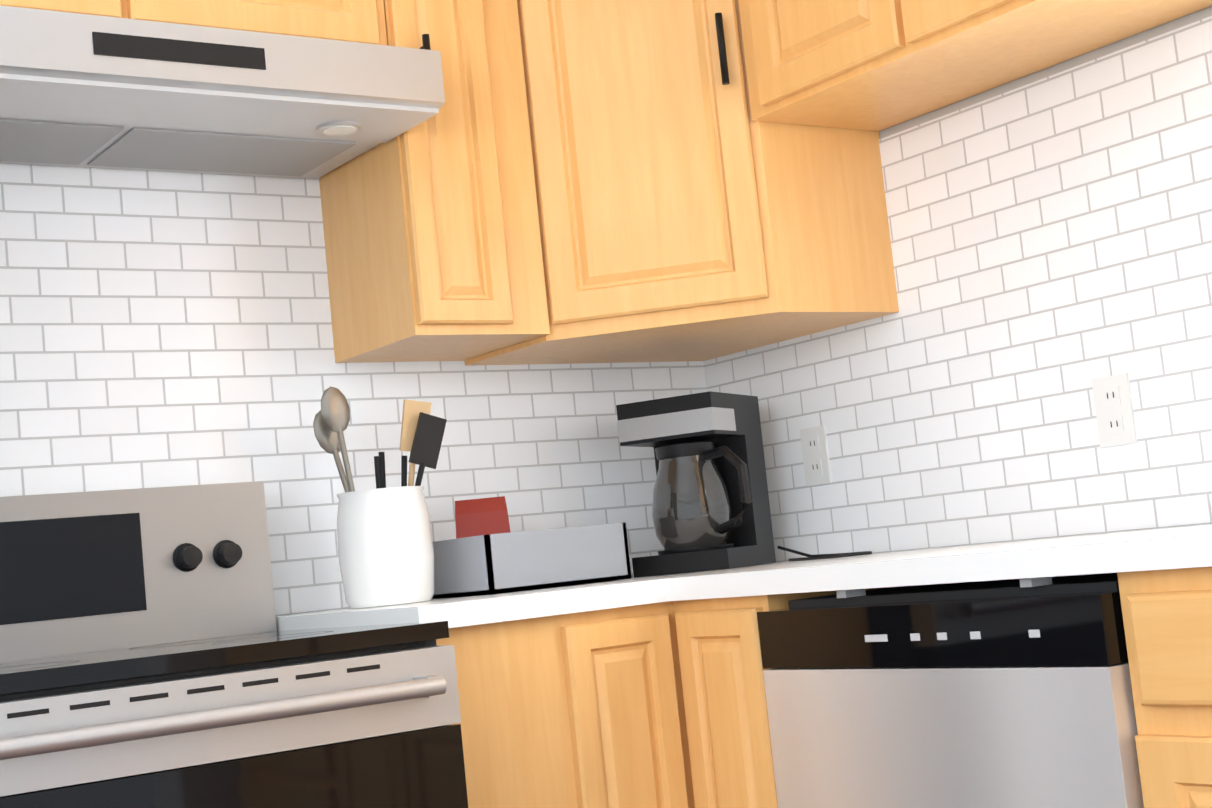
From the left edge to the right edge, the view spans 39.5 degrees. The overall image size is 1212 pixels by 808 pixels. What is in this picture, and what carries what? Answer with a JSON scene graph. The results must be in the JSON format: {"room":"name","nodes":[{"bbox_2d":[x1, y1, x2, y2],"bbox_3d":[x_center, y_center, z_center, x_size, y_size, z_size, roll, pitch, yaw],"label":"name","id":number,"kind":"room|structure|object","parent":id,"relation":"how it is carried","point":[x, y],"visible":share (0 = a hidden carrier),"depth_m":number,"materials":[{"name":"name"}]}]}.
{"room":"kitchen","nodes":[
{"label":"kitchen","id":0,"kind":"room"},
{"bbox_2d":[879,6,1211,138],"bbox_3d":[1.000,-0.204,2.723,0.160,2.680,3.510,-2,-6,-35],"label":"wall","id":1,"kind":"structure","parent":0,"point":[1198,15],"depth_m":2.89,"materials":[{"name":"grey"}]},
{"bbox_2d":[465,0,898,365],"bbox_3d":[0.094,-0.586,3.316,0.608,0.930,0.614,-2,-6,-35],"label":"upper cabinet","id":2,"kind":"object","parent":1,"relation":"attached to","point":[689,209],"visible":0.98,"depth_m":3.09,"materials":[{"name":"brown wood"}]},
{"bbox_2d":[704,16,1211,561],"bbox_3d":[1.019,-0.199,2.551,0.007,0.835,2.810,-2,-6,-35],"label":"tile backsplash","id":3,"kind":"structure","parent":1,"relation":"attached to","point":[1050,236],"depth_m":2.95,"materials":[{"name":"white tile"}]},
{"bbox_2d":[800,425,831,485],"bbox_3d":[0.422,0.105,3.401,0.007,0.116,0.072,-2,-6,-35],"label":"duplex electrical outlet","id":4,"kind":"object","parent":3,"relation":"attached to","point":[815,454],"visible":1,"depth_m":3.40,"materials":[{"name":"white plastic"}]},
{"bbox_2d":[1091,373,1137,447],"bbox_3d":[0.843,0.011,2.799,0.007,0.116,0.072,-2,-6,-35],"label":"duplex electrical outlet","id":5,"kind":"object","parent":3,"relation":"attached to","point":[1114,411],"visible":1,"depth_m":2.79,"materials":[{"name":"white plastic"}]},
{"bbox_2d":[738,0,1211,130],"bbox_3d":[0.563,-0.856,2.833,0.371,0.580,0.781,-2,-6,-35],"label":"upper cabinet","id":6,"kind":"object","parent":1,"relation":"attached to","point":[873,65],"visible":1,"depth_m":2.83,"materials":[{"name":"brown wood"}]},
{"bbox_3d":[-0.280,1.039,-0.526,6.450,0.120,7.000,-2,-6,-35],"label":"floor","id":7,"kind":"structure","parent":0,"visible":0},
{"bbox_2d":[0,481,467,807],"bbox_3d":[-0.684,0.694,2.410,0.767,1.185,0.776,-2,-6,-35],"label":"range","id":8,"kind":"object","parent":7,"relation":"on","point":[151,656],"visible":1,"depth_m":2.30,"materials":[{"name":"silver metal"}]},
{"bbox_2d":[436,587,888,807],"bbox_3d":[0.102,0.801,2.942,1.109,0.912,0.859,-2,-6,-35],"label":"base cabinet","id":9,"kind":"object","parent":7,"relation":"on","point":[658,705],"visible":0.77,"depth_m":2.65,"materials":[{"name":"brown wood"}]},
{"bbox_2d":[276,524,1211,630],"bbox_3d":[0.613,0.273,2.185,1.102,0.186,2.797,-2,-6,-35],"label":"countertop","id":10,"kind":"structure","parent":9,"relation":"on","point":[1162,548],"depth_m":2.51,"materials":[{"name":"white stone"}]},
{"bbox_2d":[313,386,446,608],"bbox_3d":[-0.391,0.158,2.971,0.200,0.390,0.166,-2,-6,-35],"label":"utensil crock","id":11,"kind":"object","parent":10,"relation":"on","point":[385,548],"visible":1,"depth_m":2.91,"materials":[{"name":"white ceramic"}]},
{"bbox_2d":[432,496,631,598],"bbox_3d":[-0.147,0.258,3.153,0.305,0.175,0.215,-2,-6,-35],"label":"toaster","id":12,"kind":"object","parent":10,"relation":"on","point":[486,551],"visible":0.92,"depth_m":3.07,"materials":[{"name":"grey metal"}]},
{"bbox_2d":[616,391,871,577],"bbox_3d":[0.254,0.142,3.216,0.308,0.335,0.555,-2,-6,-35],"label":"coffee maker","id":13,"kind":"object","parent":10,"relation":"on","point":[710,507],"visible":1,"depth_m":3.24,"materials":[{"name":"black plastic"}]},
{"bbox_2d":[757,572,1143,807],"bbox_3d":[0.711,0.693,2.450,0.621,0.911,0.650,-2,-6,-35],"label":"dishwasher","id":14,"kind":"object","parent":7,"relation":"on","point":[1012,693],"visible":0.88,"depth_m":2.25,"materials":[{"name":"silver metal"}]},
{"bbox_2d":[1117,566,1211,807],"bbox_3d":[1.097,0.602,1.896,0.666,0.912,0.700,-2,-6,-35],"label":"base cabinet","id":15,"kind":"object","parent":7,"relation":"on","point":[1167,617],"visible":0.95,"depth_m":1.98,"materials":[{"name":"brown wood"}]},
{"bbox_3d":[-2.207,0.084,2.285,5.600,2.680,0.500,-2,-6,-35],"label":"wall","id":16,"kind":"structure","parent":0,"visible":0},
{"bbox_2d":[0,0,386,44],"bbox_3d":[-0.867,-0.786,2.823,0.947,0.430,0.377,-2,-6,-35],"label":"upper cabinet","id":17,"kind":"object","parent":16,"relation":"attached to","point":[360,21],"visible":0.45,"depth_m":2.81,"materials":[{"name":"brown wood"}]},
{"bbox_2d":[0,5,444,178],"bbox_3d":[-0.788,-0.507,2.749,0.918,0.146,0.497,-2,-6,-35],"label":"under-cabinet range hood","id":18,"kind":"object","parent":17,"relation":"attached to","point":[88,91],"visible":1,"depth_m":2.68,"materials":[{"name":"silver metal"}]},
{"bbox_2d":[0,163,706,615],"bbox_3d":[-0.541,-0.068,3.164,1.843,1.005,0.007,-2,-6,-35],"label":"tile backsplash","id":19,"kind":"structure","parent":16,"relation":"attached to","point":[164,329],"depth_m":3.08,"materials":[{"name":"white tile"}]},
{"bbox_2d":[319,0,549,362],"bbox_3d":[-0.339,-0.562,3.155,0.279,0.920,0.377,-2,-6,-35],"label":"upper cabinet","id":20,"kind":"object","parent":16,"relation":"attached to","point":[432,239],"visible":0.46,"depth_m":3.03,"materials":[{"name":"brown wood"}]}
]}

